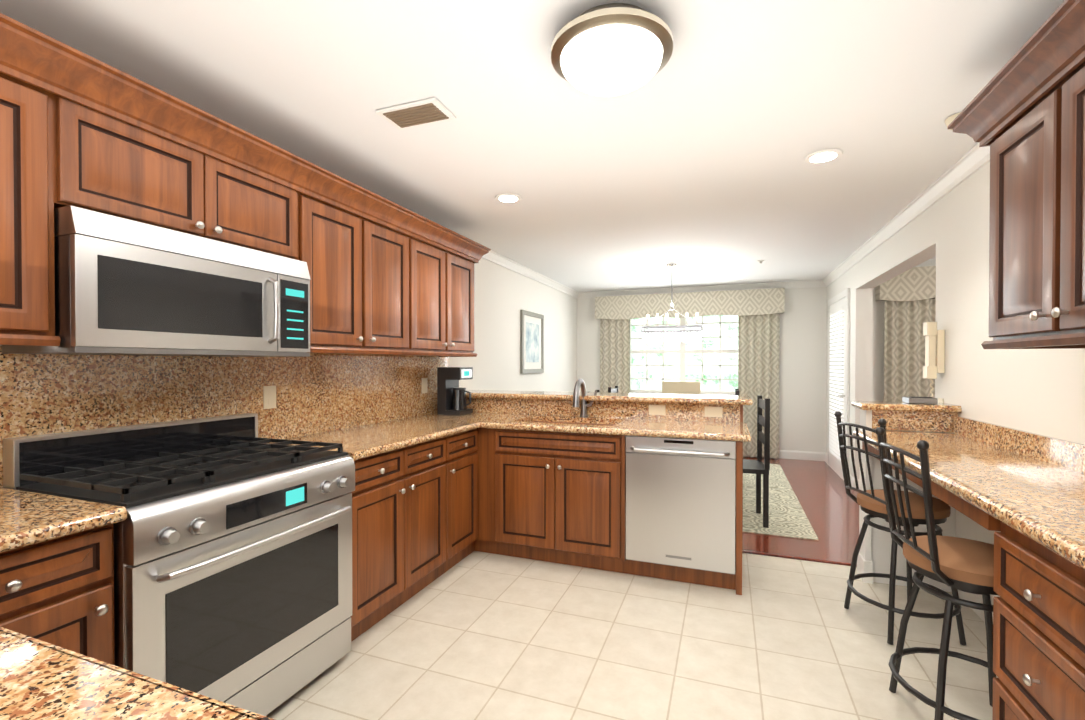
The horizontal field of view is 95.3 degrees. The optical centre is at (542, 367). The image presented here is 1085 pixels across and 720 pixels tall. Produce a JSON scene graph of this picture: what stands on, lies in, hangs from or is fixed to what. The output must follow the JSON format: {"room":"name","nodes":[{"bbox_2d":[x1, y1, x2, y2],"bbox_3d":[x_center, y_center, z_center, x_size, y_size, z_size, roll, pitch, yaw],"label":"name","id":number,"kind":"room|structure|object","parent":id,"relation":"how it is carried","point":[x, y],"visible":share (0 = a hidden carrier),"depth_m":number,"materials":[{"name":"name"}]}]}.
{"room":"kitchen","nodes":[
{"label":"kitchen","id":0,"kind":"room"},
{"bbox_2d":[0,258,576,486],"bbox_3d":[-1.314,0.082,3.034,0.150,2.420,10.500,0,1,21],"label":"wall","id":1,"kind":"structure","parent":0,"point":[503,296],"depth_m":5.45,"materials":[{"name":"white paint"}]},
{"bbox_2d":[0,21,67,344],"bbox_3d":[-1.769,-0.508,1.093,0.348,0.835,0.939,0,1,21],"label":"upper cabinet","id":2,"kind":"object","parent":1,"relation":"attached to","point":[33,73],"depth_m":1.41,"materials":[{"name":"brown wood"}]},
{"bbox_2d":[68,53,303,260],"bbox_3d":[-1.449,-0.716,1.946,0.348,0.434,0.886,0,1,21],"label":"upper cabinet","id":3,"kind":"object","parent":1,"relation":"attached to","point":[79,129],"depth_m":1.77,"materials":[{"name":"brown wood"}]},
{"bbox_2d":[2,206,310,356],"bbox_3d":[-1.383,-0.266,1.924,0.444,0.435,0.874,0,1,21],"label":"microwave","id":4,"kind":"object","parent":3,"relation":"attached to","point":[123,286],"visible":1,"depth_m":1.69,"materials":[{"name":"silver metal"}]},
{"bbox_2d":[0,346,447,485],"bbox_3d":[-1.518,0.151,2.240,0.018,0.455,4.090,0,1,21],"label":"backsplash","id":5,"kind":"structure","parent":1,"relation":"attached to","point":[40,394],"depth_m":2.25,"materials":[{"name":"brown stone"}]},
{"bbox_2d":[304,165,415,352],"bbox_3d":[-1.143,-0.522,2.765,0.348,0.835,0.859,0,1,21],"label":"upper cabinet","id":6,"kind":"object","parent":1,"relation":"attached to","point":[358,246],"depth_m":2.64,"materials":[{"name":"brown wood"}]},
{"bbox_2d":[412,217,479,356],"bbox_3d":[-0.843,-0.530,3.569,0.348,0.835,0.858,0,1,21],"label":"upper cabinet","id":7,"kind":"object","parent":1,"relation":"attached to","point":[443,262],"depth_m":3.44,"materials":[{"name":"brown wood"}]},
{"bbox_2d":[481,250,580,298],"bbox_3d":[-1.215,-1.084,2.986,0.062,0.084,10.200,0,1,21],"label":"crown molding","id":8,"kind":"structure","parent":1,"relation":"attached to","point":[492,256],"depth_m":5.77,"materials":[{"name":"white paint"}]},
{"bbox_2d":[520,310,543,373],"bbox_3d":[-0.117,-0.299,5.967,0.028,0.730,0.700,0,1,21],"label":"picture frame","id":9,"kind":"object","parent":1,"relation":"attached to","point":[531,342],"visible":1,"depth_m":5.93,"materials":[{"name":"grey"}]},
{"bbox_2d":[466,398,739,421],"bbox_3d":[0.262,0.305,3.749,2.296,0.120,0.018,0,1,21],"label":"backsplash","id":10,"kind":"structure","parent":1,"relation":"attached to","point":[489,405],"depth_m":3.64,"materials":[{"name":"brown stone"}]},
{"bbox_2d":[0,0,1064,292],"bbox_3d":[1.706,-1.168,1.892,6.600,0.100,10.500,0,1,21],"label":"ceiling","id":11,"kind":"structure","parent":0,"point":[710,136],"depth_m":2.14,"materials":[{"name":"white paint"}]},
{"bbox_2d":[376,98,455,129],"bbox_3d":[-0.554,-1.109,2.173,0.300,0.014,0.170,0,1,21],"label":"ceiling vent","id":12,"kind":"object","parent":11,"relation":"in","point":[418,113],"visible":1,"depth_m":2.15,"materials":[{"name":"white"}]},
{"bbox_2d":[495,193,521,202],"bbox_3d":[-0.226,-1.121,3.278,0.180,0.010,0.180,0,1,21],"label":"recessed light","id":13,"kind":"object","parent":11,"relation":"in","point":[508,198],"visible":0.98,"depth_m":3.26,"materials":[{"name":"white glass"}]},
{"bbox_2d":[551,3,672,95],"bbox_3d":[0.229,-1.030,1.656,0.404,0.163,0.404,0,1,21],"label":"flush-mount light","id":14,"kind":"object","parent":11,"relation":"attached to","point":[613,49],"visible":1,"depth_m":1.55,"materials":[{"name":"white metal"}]},
{"bbox_2d":[641,261,702,342],"bbox_3d":[1.412,-0.710,5.391,0.632,0.869,0.212,0,1,21],"label":"chandelier","id":15,"kind":"object","parent":11,"relation":"hanging from","point":[672,264],"visible":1,"depth_m":5.38,"materials":[{"name":"silver metal"}]},
{"bbox_2d":[804,149,842,163],"bbox_3d":[1.486,-1.115,2.616,0.180,0.010,0.180,0,1,21],"label":"recessed light","id":16,"kind":"object","parent":11,"relation":"in","point":[822,156],"visible":0.96,"depth_m":2.60,"materials":[{"name":"white glass"}]},
{"bbox_2d":[945,112,960,129],"bbox_3d":[1.876,-1.099,2.203,0.130,0.036,0.130,0,1,21],"label":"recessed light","id":17,"kind":"object","parent":11,"relation":"attached to","point":[949,120],"visible":0.17,"depth_m":2.20,"materials":[{"name":"beige plastic"}]},
{"bbox_2d":[266,551,997,719],"bbox_3d":[-0.317,1.344,0.573,3.750,0.060,6.570,0,1,21],"label":"floor","id":18,"kind":"structure","parent":0,"point":[475,635],"depth_m":2.25,"materials":[{"name":"beige tile"}]},
{"bbox_2d":[3,413,354,715],"bbox_3d":[-1.262,0.763,1.888,0.703,1.072,0.874,0,1,21],"label":"range","id":19,"kind":"object","parent":18,"relation":"on","point":[232,538],"visible":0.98,"depth_m":1.71,"materials":[{"name":"silver metal"}]},
{"bbox_2d":[350,462,451,557],"bbox_3d":[-1.020,0.853,2.721,0.618,0.877,0.843,0,1,21],"label":"base cabinet","id":20,"kind":"object","parent":18,"relation":"on","point":[406,507],"depth_m":2.61,"materials":[{"name":"brown wood"}]},
{"bbox_2d":[452,470,479,557],"bbox_3d":[-0.798,0.848,3.315,0.618,0.877,0.424,0,1,21],"label":"base cabinet","id":21,"kind":"object","parent":18,"relation":"on","point":[465,487],"depth_m":3.24,"materials":[{"name":"brown wood"}]},
{"bbox_2d":[496,474,635,573],"bbox_3d":[0.196,0.846,3.467,0.882,0.877,0.602,0,1,21],"label":"base cabinet","id":22,"kind":"object","parent":18,"relation":"on","point":[581,524],"depth_m":3.18,"materials":[{"name":"brown wood"}]},
{"bbox_2d":[0,486,463,719],"bbox_3d":[-1.121,0.413,0.635,1.888,0.040,1.357,0,1,21],"label":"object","id":23,"kind":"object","parent":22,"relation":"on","point":[57,552],"depth_m":1.24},
{"bbox_2d":[268,410,751,497],"bbox_3d":[-0.037,0.393,2.885,2.342,0.040,1.847,0,1,21],"label":"countertop","id":24,"kind":"structure","parent":22,"relation":"on","point":[558,447],"depth_m":3.13,"materials":[{"name":"beige stone"}]},
{"bbox_2d":[437,367,472,415],"bbox_3d":[-0.665,0.180,3.870,0.242,0.365,0.200,0,1,21],"label":"coffee maker","id":25,"kind":"object","parent":24,"relation":"on","point":[451,397],"visible":1,"depth_m":3.81,"materials":[{"name":"grey plastic"}]},
{"bbox_2d":[466,390,751,405],"bbox_3d":[0.349,0.224,3.872,2.372,0.040,0.437,0,1,21],"label":"countertop","id":26,"kind":"structure","parent":22,"relation":"on","point":[541,396],"depth_m":3.65,"materials":[{"name":"beige stone"}]},
{"bbox_2d":[626,436,735,574],"bbox_3d":[0.894,0.854,3.165,0.628,0.869,0.619,0,1,21],"label":"dishwasher","id":27,"kind":"object","parent":18,"relation":"on","point":[680,502],"visible":0.92,"depth_m":2.92,"materials":[{"name":"silver metal"}]},
{"bbox_2d":[834,411,965,644],"bbox_3d":[1.776,0.765,2.480,0.515,1.060,0.489,0,1,21],"label":"stool","id":28,"kind":"object","parent":18,"relation":"on","point":[872,503],"visible":0.67,"depth_m":2.41,"materials":[{"name":"black metal"}]},
{"bbox_2d":[875,427,997,719],"bbox_3d":[1.516,0.772,1.778,0.488,1.061,0.463,0,1,21],"label":"stool","id":29,"kind":"object","parent":18,"relation":"on","point":[963,564],"visible":0.83,"depth_m":1.74,"materials":[{"name":"black metal"}]},
{"bbox_2d":[853,416,1084,719],"bbox_3d":[1.213,0.803,0.479,0.515,1.017,5.175,0,1,21],"label":"countertop","id":30,"kind":"structure","parent":18,"relation":"on","point":[1023,492],"depth_m":1.44,"materials":[{"name":"stone"}]},
{"bbox_2d":[577,287,826,451],"bbox_3d":[2.255,0.045,7.223,3.600,2.420,0.150,0,1,21],"label":"wall","id":31,"kind":"structure","parent":0,"point":[802,389],"depth_m":6.70,"materials":[{"name":"white paint"}]},
{"bbox_2d":[630,315,737,394],"bbox_3d":[2.058,-0.258,7.265,1.780,1.335,0.196,0,1,21],"label":"window","id":32,"kind":"structure","parent":31,"relation":"in","point":[682,351],"depth_m":7.27,"materials":[{"name":"white"}]},
{"bbox_2d":[595,288,784,319],"bbox_3d":[2.036,-0.891,7.115,2.600,0.355,0.142,0,1,21],"label":"valance","id":33,"kind":"object","parent":31,"relation":"attached to","point":[747,302],"visible":0.92,"depth_m":7.00,"materials":[{"name":"fabric"}]},
{"bbox_2d":[600,319,629,392],"bbox_3d":[1.098,0.243,7.472,0.460,1.960,0.062,0,1,21],"label":"curtain","id":34,"kind":"object","parent":33,"relation":"hanging from","point":[614,353],"visible":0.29,"depth_m":7.46,"materials":[{"name":"fabric"}]},
{"bbox_2d":[738,313,779,458],"bbox_3d":[2.962,0.249,6.774,0.520,1.960,0.062,0,1,21],"label":"curtain","id":35,"kind":"object","parent":33,"relation":"hanging from","point":[758,351],"visible":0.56,"depth_m":6.77,"materials":[{"name":"fabric"}]},
{"bbox_2d":[581,280,820,297],"bbox_3d":[2.148,-1.121,7.140,3.270,0.084,0.062,0,1,21],"label":"crown molding","id":36,"kind":"structure","parent":31,"relation":"attached to","point":[814,283],"depth_m":7.05,"materials":[{"name":"white paint"}]},
{"bbox_2d":[748,450,826,461],"bbox_3d":[2.170,1.183,7.177,3.420,0.114,0.015,0,1,21],"label":"baseboard","id":37,"kind":"structure","parent":31,"relation":"attached to","point":[803,455],"depth_m":6.67,"materials":[{"name":"white"}]},
{"bbox_2d":[742,456,858,566],"bbox_3d":[2.477,1.306,3.975,6.600,0.075,6.100,0,1,21],"label":"floor","id":38,"kind":"structure","parent":0,"point":[829,505],"depth_m":4.10,"materials":[{"name":"red wood"}]},
{"bbox_2d":[743,464,818,540],"bbox_3d":[1.394,1.251,5.404,2.430,0.008,2.880,0,1,21],"label":"rug","id":39,"kind":"object","parent":38,"relation":"on","point":[788,517],"visible":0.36,"depth_m":4.35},
{"bbox_2d":[608,386,617,392],"bbox_3d":[1.030,0.735,5.846,0.425,1.015,0.420,0,1,21],"label":"chair","id":40,"kind":"object","parent":39,"relation":"on","point":[613,390],"visible":0.19,"depth_m":5.87,"materials":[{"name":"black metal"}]},
{"bbox_2d":[662,381,700,394],"bbox_3d":[1.814,0.714,6.535,0.500,1.045,0.520,0,1,21],"label":"chair","id":41,"kind":"object","parent":39,"relation":"on","point":[676,387],"visible":0.12,"depth_m":6.68,"materials":[{"name":"beige fabric"}]},
{"bbox_2d":[743,395,769,527],"bbox_3d":[1.634,0.750,4.136,0.425,1.015,0.420,0,1,16],"label":"chair","id":42,"kind":"object","parent":39,"relation":"on","point":[758,467],"visible":0.71,"depth_m":3.91,"materials":[{"name":"black metal"}]},
{"bbox_2d":[872,287,883,400],"bbox_3d":[4.820,0.064,5.089,2.700,2.420,0.150,0,1,21],"label":"wall","id":43,"kind":"structure","parent":0,"point":[878,358],"depth_m":5.42,"materials":[{"name":"white paint"}]},
{"bbox_2d":[875,266,935,300],"bbox_3d":[4.314,-0.874,5.100,1.460,0.355,0.163,0,1,21],"label":"valance","id":44,"kind":"object","parent":43,"relation":"attached to","point":[915,283],"visible":0.27,"depth_m":5.18,"materials":[{"name":"fabric"}]},
{"bbox_2d":[884,299,935,401],"bbox_3d":[3.925,0.263,5.240,0.520,1.960,0.062,0,1,21],"label":"curtain","id":45,"kind":"object","parent":44,"relation":"hanging from","point":[904,349],"visible":0.38,"depth_m":5.26,"materials":[{"name":"fabric"}]},
{"bbox_2d":[915,259,935,266],"bbox_3d":[4.783,-1.102,4.980,2.700,0.084,0.062,0,1,21],"label":"crown molding","id":46,"kind":"structure","parent":43,"relation":"attached to","point":[931,262],"depth_m":5.24,"materials":[{"name":"white paint"}]},
{"bbox_2d":[851,401,961,591],"bbox_3d":[2.165,0.753,2.976,0.482,1.080,0.260,0,1,21],"label":"wall","id":47,"kind":"structure","parent":0,"point":[874,555],"depth_m":2.93,"materials":[{"name":"white paint"}]},
{"bbox_2d":[902,397,937,403],"bbox_3d":[2.244,0.192,2.942,0.140,0.038,0.120,0,1,21],"label":"book","id":48,"kind":"object","parent":47,"relation":"on","point":[921,400],"visible":0.96,"depth_m":2.89,"materials":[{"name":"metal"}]},
{"bbox_2d":[826,161,1084,621],"bbox_3d":[2.057,0.093,1.772,0.150,2.420,10.200,0,1,21],"label":"wall","id":49,"kind":"structure","parent":0,"point":[1039,391],"depth_m":2.70,"materials":[{"name":"white paint"}]},
{"bbox_2d":[827,288,849,480],"bbox_3d":[3.458,0.205,5.840,0.070,2.125,1.110,0,1,21],"label":"patio door","id":50,"kind":"structure","parent":49,"relation":"in","point":[838,350],"depth_m":5.72,"materials":[{"name":"white"}]},
{"bbox_2d":[821,143,989,286],"bbox_3d":[1.958,-1.074,1.799,0.062,0.084,10.200,0,1,21],"label":"crown molding","id":51,"kind":"structure","parent":49,"relation":"attached to","point":[975,158],"depth_m":3.25,"materials":[{"name":"white paint"}]},
{"bbox_2d":[923,322,944,402],"bbox_3d":[2.404,0.012,3.041,0.085,0.580,0.090,0,1,21],"label":"wall phone","id":52,"kind":"object","parent":49,"relation":"attached to","point":[934,351],"visible":0.88,"depth_m":3.01,"materials":[{"name":"beige plastic"}]},
{"bbox_2d":[980,4,1084,343],"bbox_3d":[1.632,-0.510,1.352,0.349,0.835,0.816,0,1,21],"label":"upper cabinet","id":53,"kind":"object","parent":49,"relation":"attached to","point":[1022,114],"depth_m":1.48,"materials":[{"name":"brown wood"}]},
{"label":"outside","id":54,"kind":"structure","parent":0,"visible":0},
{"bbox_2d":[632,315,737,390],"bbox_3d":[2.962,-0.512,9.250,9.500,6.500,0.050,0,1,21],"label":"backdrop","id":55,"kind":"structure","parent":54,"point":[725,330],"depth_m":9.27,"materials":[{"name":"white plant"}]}
]}

